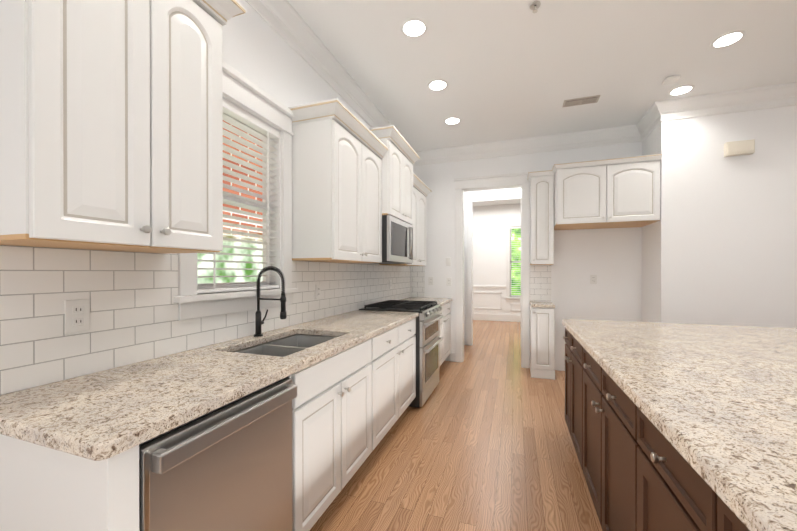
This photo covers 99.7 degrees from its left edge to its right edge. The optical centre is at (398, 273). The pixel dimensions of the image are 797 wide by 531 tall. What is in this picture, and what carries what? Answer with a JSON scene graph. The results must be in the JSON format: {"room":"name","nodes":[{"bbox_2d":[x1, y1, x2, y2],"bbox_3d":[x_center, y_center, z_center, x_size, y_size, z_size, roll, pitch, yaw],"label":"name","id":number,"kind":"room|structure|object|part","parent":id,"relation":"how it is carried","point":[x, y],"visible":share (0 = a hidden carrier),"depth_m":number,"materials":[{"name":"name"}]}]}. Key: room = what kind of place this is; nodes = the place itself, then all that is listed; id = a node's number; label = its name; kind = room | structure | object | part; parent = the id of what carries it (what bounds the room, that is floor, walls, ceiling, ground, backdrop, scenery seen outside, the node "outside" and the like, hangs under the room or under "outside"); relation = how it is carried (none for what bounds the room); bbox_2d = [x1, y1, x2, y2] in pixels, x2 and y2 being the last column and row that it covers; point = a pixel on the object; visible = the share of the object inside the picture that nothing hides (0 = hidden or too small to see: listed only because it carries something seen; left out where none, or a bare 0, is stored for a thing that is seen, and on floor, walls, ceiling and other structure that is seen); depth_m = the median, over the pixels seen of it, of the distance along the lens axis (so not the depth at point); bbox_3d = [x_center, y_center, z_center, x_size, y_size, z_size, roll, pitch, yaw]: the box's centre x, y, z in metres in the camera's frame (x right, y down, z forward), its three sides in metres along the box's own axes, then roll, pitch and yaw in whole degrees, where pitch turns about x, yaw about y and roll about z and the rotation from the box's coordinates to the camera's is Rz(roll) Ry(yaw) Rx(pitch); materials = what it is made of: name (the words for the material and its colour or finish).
{"room":"kitchen","nodes":[
{"label":"kitchen","id":0,"kind":"room"},
{"bbox_2d":[2,0,409,394],"bbox_3d":[-1.304,-0.247,0.984,0.120,3.070,8.950,0,0,19],"label":"wall","id":1,"kind":"structure","parent":0,"point":[258,50],"depth_m":2.17,"materials":[{"name":"white paint"}]},
{"bbox_2d":[0,0,227,253],"bbox_3d":[-0.988,-0.617,1.177,0.348,1.031,0.595,0,0,19],"label":"upper cabinet","id":2,"kind":"object","parent":1,"relation":"attached to","point":[111,125],"depth_m":1.02,"materials":[{"name":"white wood"}]},
{"bbox_2d":[0,245,411,394],"bbox_3d":[-0.544,0.131,2.986,0.008,0.469,4.430,0,0,19],"label":"backsplash","id":3,"kind":"structure","parent":1,"relation":"attached to","point":[133,310],"depth_m":1.33,"materials":[{"name":"tile"}]},
{"bbox_2d":[65,299,89,332],"bbox_3d":[-1.151,0.153,1.206,0.009,0.116,0.072,0,0,19],"label":"electrical outlet plate","id":4,"kind":"object","parent":3,"relation":"attached to","point":[77,315],"depth_m":1.20,"materials":[{"name":"white plastic"}]},
{"bbox_2d":[316,284,320,298],"bbox_3d":[-0.639,0.148,2.685,0.009,0.116,0.072,0,0,19],"label":"electrical outlet plate","id":5,"kind":"object","parent":3,"relation":"attached to","point":[318,287],"depth_m":2.68,"materials":[{"name":"white plastic"}]},
{"bbox_2d":[173,60,297,320],"bbox_3d":[-0.932,-0.448,1.976,0.175,1.335,0.880,0,0,19],"label":"window","id":6,"kind":"structure","parent":1,"relation":"attached to","point":[241,91],"depth_m":2.10,"materials":[{"name":"white wood"}]},
{"bbox_3d":[-0.981,-0.424,1.993,0.040,1.058,0.626,0,0,19],"label":"white left window trim","id":7,"kind":"part","parent":6,"relation":"part of","materials":[{"name":"white wood"}]},
{"bbox_2d":[197,98,278,293],"bbox_3d":[-0.928,-0.426,1.975,0.058,1.053,0.622,0,0,19],"label":"window blind","id":8,"kind":"object","parent":6,"relation":"attached to","point":[243,116],"visible":0.58,"depth_m":2.02,"materials":[{"name":"white plastic"}]},
{"bbox_2d":[245,0,390,127],"bbox_3d":[-1.227,-1.688,0.888,0.086,0.187,8.830,0,0,19],"label":"crown molding","id":9,"kind":"structure","parent":1,"relation":"attached to","point":[285,21],"depth_m":2.60,"materials":[{"name":"white wood"}]},
{"bbox_2d":[289,100,383,262],"bbox_3d":[-0.454,-0.622,2.719,0.348,1.031,0.867,0,0,19],"label":"upper cabinet","id":10,"kind":"object","parent":1,"relation":"attached to","point":[338,164],"depth_m":2.34,"materials":[{"name":"white wood"}]},
{"bbox_2d":[368,125,415,223],"bbox_3d":[-0.154,-0.933,3.478,0.418,0.766,0.760,0,0,19],"label":"upper cabinet","id":11,"kind":"object","parent":1,"relation":"attached to","point":[399,177],"depth_m":3.26,"materials":[{"name":"white wood"}]},
{"bbox_2d":[375,215,412,263],"bbox_3d":[-0.134,-0.319,3.472,0.461,0.425,0.754,0,0,19],"label":"microwave","id":12,"kind":"object","parent":1,"relation":"attached to","point":[397,241],"visible":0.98,"depth_m":3.25,"materials":[{"name":"grey metal"}]},
{"bbox_3d":[0.045,-0.325,3.413,0.002,0.350,0.689,0,0,19],"label":"oven glass","id":13,"kind":"part","parent":12,"relation":"part of","materials":[{"name":"black glass"}]},
{"bbox_2d":[396,180,427,265],"bbox_3d":[0.080,-0.628,4.261,0.348,1.031,0.868,0,0,19],"label":"upper cabinet","id":14,"kind":"object","parent":1,"relation":"attached to","point":[419,229],"depth_m":4.29,"materials":[{"name":"white wood"}]},
{"bbox_2d":[310,320,602,530],"bbox_3d":[2.058,1.312,2.603,11.000,0.060,14.200,0,0,19],"label":"floor","id":15,"kind":"structure","parent":0,"point":[480,439],"depth_m":2.29,"materials":[{"name":"brown wood"}]},
{"bbox_2d":[139,376,296,530],"bbox_3d":[-0.798,0.849,1.209,0.628,0.852,0.604,0,0,19],"label":"dishwasher","id":16,"kind":"object","parent":15,"relation":"on","point":[227,467],"visible":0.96,"depth_m":1.07,"materials":[{"name":"grey metal"}]},
{"bbox_2d":[292,366,375,530],"bbox_3d":[-0.596,0.957,1.899,0.618,0.655,0.825,0,0,19],"label":"base cabinet","id":17,"kind":"object","parent":15,"relation":"on","point":[334,428],"depth_m":1.68,"materials":[{"name":"white wood"}]},
{"bbox_2d":[360,318,415,445],"bbox_3d":[-0.293,0.844,2.773,0.618,0.875,1.027,0,0,19],"label":"base cabinet","id":18,"kind":"object","parent":15,"relation":"on","point":[392,355],"depth_m":2.54,"materials":[{"name":"white wood"}]},
{"bbox_2d":[0,310,418,465],"bbox_3d":[-0.532,0.389,2.043,0.643,0.039,2.560,0,0,19],"label":"countertop","id":19,"kind":"structure","parent":18,"relation":"on","point":[98,417],"depth_m":1.06,"materials":[{"name":"beige stone"}]},
{"bbox_2d":[252,266,286,337],"bbox_3d":[-0.743,0.164,1.974,0.217,0.411,0.091,0,0,19],"label":"faucet","id":20,"kind":"object","parent":19,"relation":"on","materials":[{"name":"black metal"}]},
{"bbox_2d":[236,330,359,401],"bbox_3d":[-0.595,0.488,1.873,0.460,0.183,0.710,0,0,19],"label":"sink","id":21,"kind":"object","parent":19,"relation":"in","point":[319,375],"depth_m":1.85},
{"bbox_2d":[359,300,443,407],"bbox_3d":[0.062,0.790,3.599,0.710,0.939,0.760,0,0,19],"label":"range","id":22,"kind":"object","parent":15,"relation":"on","point":[429,339],"visible":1,"depth_m":3.33,"materials":[{"name":"grey metal"}]},
{"bbox_3d":[0.351,0.790,3.499,0.002,0.528,0.580,0,0,19],"label":"oven glass","id":23,"kind":"part","parent":22,"relation":"part of","materials":[{"name":"black glass"}]},
{"bbox_2d":[439,302,450,365],"bbox_3d":[0.298,0.838,4.481,0.618,0.875,1.055,0,0,19],"label":"base cabinet","id":24,"kind":"object","parent":15,"relation":"on","point":[445,322],"depth_m":4.50,"materials":[{"name":"white wood"}]},
{"bbox_2d":[401,298,451,305],"bbox_3d":[0.310,0.380,4.476,0.643,0.039,1.054,0,0,19],"label":"countertop","id":25,"kind":"structure","parent":24,"relation":"on","point":[442,301],"depth_m":4.62,"materials":[{"name":"beige stone"}]},
{"bbox_2d":[530,301,554,379],"bbox_3d":[1.816,0.828,4.266,0.271,0.898,0.469,0,0,19],"label":"base cabinet","id":26,"kind":"object","parent":15,"relation":"on","point":[542,339],"visible":1,"depth_m":4.08,"materials":[{"name":"white wood"}]},
{"bbox_2d":[563,327,753,530],"bbox_3d":[1.586,0.855,0.438,2.019,0.870,4.143,0,0,19],"label":"kitchen island","id":27,"kind":"object","parent":15,"relation":"on","point":[636,479],"depth_m":1.21,"materials":[{"name":"brown wood"}]},
{"bbox_2d":[562,319,796,530],"bbox_3d":[1.604,0.399,0.424,2.035,0.048,4.190,0,0,19],"label":"island countertop","id":28,"kind":"structure","parent":27,"relation":"on","point":[725,396],"depth_m":1.03,"materials":[{"name":"beige stone"}]},
{"bbox_2d":[473,204,520,313],"bbox_3d":[2.766,-0.274,8.924,5.840,3.070,0.120,0,0,19],"label":"wall","id":29,"kind":"structure","parent":0,"point":[489,244],"depth_m":8.95,"materials":[{"name":"white paint"}]},
{"bbox_2d":[473,312,520,321],"bbox_3d":[2.744,1.161,8.865,5.600,0.200,0.016,0,0,19],"label":"baseboard","id":30,"kind":"structure","parent":29,"relation":"attached to","point":[498,317],"depth_m":8.90,"materials":[{"name":"white wood"}]},
{"bbox_2d":[473,222,520,311],"bbox_3d":[2.739,-0.169,8.844,5.600,2.320,0.050,0,0,19],"label":"trim","id":31,"kind":"structure","parent":29,"relation":"attached to","point":[507,286],"depth_m":8.81,"materials":[{"name":"white wood"}]},
{"bbox_2d":[510,229,520,296],"bbox_3d":[3.300,-0.298,8.739,0.770,1.840,0.040,0,0,19],"label":"window","id":32,"kind":"structure","parent":29,"relation":"in","point":[512,261],"depth_m":8.84,"materials":[{"name":"white wood"}]},
{"bbox_2d":[510,226,520,295],"bbox_3d":[3.288,-0.319,8.703,0.764,1.794,0.046,0,0,19],"label":"blinds","id":33,"kind":"object","parent":32,"relation":"attached to","point":[518,227],"visible":0.27,"depth_m":8.78,"materials":[{"name":"white plastic"}]},
{"bbox_2d":[410,142,641,370],"bbox_3d":[1.538,-0.260,4.672,3.080,3.070,0.120,0,0,19],"label":"wall","id":34,"kind":"structure","parent":0,"point":[611,258],"depth_m":4.38,"materials":[{"name":"white paint"}]},
{"bbox_2d":[428,277,432,284],"bbox_3d":[0.478,0.114,4.972,0.072,0.116,0.009,0,0,19],"label":"electrical outlet plate","id":35,"kind":"object","parent":34,"relation":"attached to","point":[430,279],"depth_m":4.97,"materials":[{"name":"white plastic"}]},
{"bbox_2d":[446,258,450,265],"bbox_3d":[0.723,-0.166,4.886,0.072,0.116,0.009,0,0,19],"label":"electrical outlet plate","id":36,"kind":"object","parent":34,"relation":"attached to","point":[448,260],"depth_m":4.88,"materials":[{"name":"white plastic"}]},
{"bbox_2d":[446,278,450,285],"bbox_3d":[0.733,0.125,4.884,0.072,0.116,0.009,0,0,19],"label":"electrical outlet plate","id":37,"kind":"object","parent":34,"relation":"attached to","point":[448,280],"depth_m":4.88,"materials":[{"name":"white plastic"}]},
{"bbox_2d":[451,350,454,359],"bbox_3d":[0.972,1.193,5.492,0.016,0.160,1.050,0,0,19],"label":"baseboard","id":38,"kind":"structure","parent":34,"relation":"attached to","point":[452,351],"depth_m":4.86,"materials":[{"name":"white wood"}]},
{"bbox_2d":[454,172,529,367],"bbox_3d":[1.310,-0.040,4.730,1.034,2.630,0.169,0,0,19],"label":"door frame","id":39,"kind":"structure","parent":34,"relation":"attached to","point":[501,181],"depth_m":4.71,"materials":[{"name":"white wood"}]},
{"bbox_2d":[413,125,642,165],"bbox_3d":[1.604,-1.701,4.535,2.870,0.187,0.086,0,0,19],"label":"crown molding","id":40,"kind":"structure","parent":34,"relation":"attached to","point":[622,134],"depth_m":4.49,"materials":[{"name":"white wood"}]},
{"bbox_2d":[530,265,550,301],"bbox_3d":[1.892,0.134,4.483,0.266,0.485,0.008,0,0,19],"label":"backsplash","id":41,"kind":"structure","parent":34,"relation":"attached to","point":[540,275],"depth_m":4.48,"materials":[{"name":"tile"}]},
{"bbox_2d":[527,170,554,264],"bbox_3d":[1.836,-0.690,4.318,0.263,1.135,0.348,0,0,19],"label":"upper cabinet","id":42,"kind":"object","parent":34,"relation":"attached to","point":[542,183],"depth_m":4.16,"materials":[{"name":"white wood"}]},
{"bbox_2d":[590,275,596,283],"bbox_3d":[2.481,0.077,4.278,0.072,0.116,0.009,0,0,19],"label":"electrical outlet plate","id":43,"kind":"object","parent":34,"relation":"attached to","point":[593,278],"depth_m":4.28,"materials":[{"name":"white plastic"}]},
{"bbox_2d":[555,154,662,229],"bbox_3d":[2.401,-0.917,4.000,1.006,0.679,0.578,0,0,19],"label":"upper cabinet","id":44,"kind":"object","parent":34,"relation":"attached to","point":[623,192],"depth_m":3.73,"materials":[{"name":"white wood"}]},
{"bbox_2d":[287,0,796,205],"bbox_3d":[2.558,-1.816,2.049,9.700,0.060,13.500,0,0,19],"label":"ceiling","id":45,"kind":"structure","parent":0,"point":[511,69],"depth_m":2.79,"materials":[{"name":"white paint"}]},
{"bbox_2d":[401,18,427,37],"bbox_3d":[0.115,-1.784,2.450,0.199,0.005,0.199,0,0,-26],"label":"recessed light","id":46,"kind":"object","parent":45,"relation":"attached to","point":[414,27],"depth_m":2.44,"materials":[{"name":"white plastic"}]},
{"bbox_2d":[427,79,447,90],"bbox_3d":[0.373,-1.787,3.197,0.199,0.005,0.199,0,0,-26],"label":"recessed light","id":47,"kind":"object","parent":45,"relation":"attached to","point":[437,84],"depth_m":3.18,"materials":[{"name":"white plastic"}]},
{"bbox_2d":[444,117,460,124],"bbox_3d":[0.635,-1.790,3.953,0.199,0.005,0.199,0,0,-26],"label":"recessed light","id":48,"kind":"object","parent":45,"relation":"attached to","point":[451,120],"depth_m":3.94,"materials":[{"name":"white plastic"}]},
{"bbox_2d":[529,1,540,12],"bbox_3d":[0.909,-1.764,2.239,0.069,0.044,0.069,0,0,19],"label":"smoke detector","id":49,"kind":"object","parent":45,"relation":"attached to","point":[534,6],"visible":1,"depth_m":2.23,"materials":[{"name":"white plastic"}]},
{"bbox_2d":[562,95,599,107],"bbox_3d":[1.895,-1.784,3.495,0.330,0.013,0.150,0,0,19],"label":"ceiling air vent","id":50,"kind":"object","parent":45,"relation":"attached to","point":[580,101],"visible":1,"depth_m":3.48,"materials":[{"name":"silver metal"}]},
{"bbox_2d":[662,75,679,84],"bbox_3d":[2.507,-1.775,3.093,0.110,0.028,0.110,0,0,19],"label":"smoke detector","id":51,"kind":"object","parent":45,"relation":"attached to","point":[671,80],"visible":0.96,"depth_m":3.07,"materials":[{"name":"white plastic"}]},
{"bbox_2d":[668,85,694,95],"bbox_3d":[2.765,-1.787,3.289,0.199,0.005,0.199,0,0,-26],"label":"recessed light","id":52,"kind":"object","parent":45,"relation":"attached to","point":[680,90],"depth_m":3.29,"materials":[{"name":"white plastic"}]},
{"bbox_2d":[710,30,745,47],"bbox_3d":[2.517,-1.785,2.571,0.199,0.005,0.199,0,0,-26],"label":"recessed light","id":53,"kind":"object","parent":45,"relation":"attached to","point":[724,40],"depth_m":2.56,"materials":[{"name":"white plastic"}]},
{"bbox_2d":[642,105,796,327],"bbox_3d":[4.425,-0.255,3.366,3.230,3.070,0.700,0,0,19],"label":"wall","id":54,"kind":"structure","parent":0,"point":[719,242],"depth_m":3.39,"materials":[{"name":"white paint"}]},
{"bbox_2d":[633,110,658,142],"bbox_3d":[2.822,-1.698,3.799,0.086,0.187,0.480,0,0,19],"label":"crown molding","id":55,"kind":"structure","parent":54,"relation":"attached to","point":[642,129],"depth_m":3.96,"materials":[{"name":"white wood"}]},
{"bbox_2d":[649,82,796,123],"bbox_3d":[4.256,-1.695,3.004,3.316,0.187,0.086,0,0,19],"label":"crown molding","id":56,"kind":"structure","parent":54,"relation":"attached to","point":[780,95],"depth_m":3.35,"materials":[{"name":"white wood"}]},
{"bbox_2d":[724,139,754,156],"bbox_3d":[3.369,-1.238,3.325,0.220,0.135,0.058,0,0,19],"label":"door chime","id":57,"kind":"object","parent":54,"relation":"attached to","point":[739,148],"visible":1,"depth_m":3.30,"materials":[{"name":"beige plastic"}]},
{"label":"outside","id":58,"kind":"structure","parent":0,"visible":0},
{"bbox_2d":[197,120,262,283],"bbox_3d":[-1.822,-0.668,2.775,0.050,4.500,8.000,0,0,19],"label":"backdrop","id":59,"kind":"structure","parent":58,"point":[229,265],"depth_m":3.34,"materials":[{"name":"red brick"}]},
{"bbox_2d":[511,228,520,294],"bbox_3d":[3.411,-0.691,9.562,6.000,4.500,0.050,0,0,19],"label":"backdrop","id":60,"kind":"structure","parent":58,"point":[516,255],"depth_m":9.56,"materials":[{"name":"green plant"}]}
]}

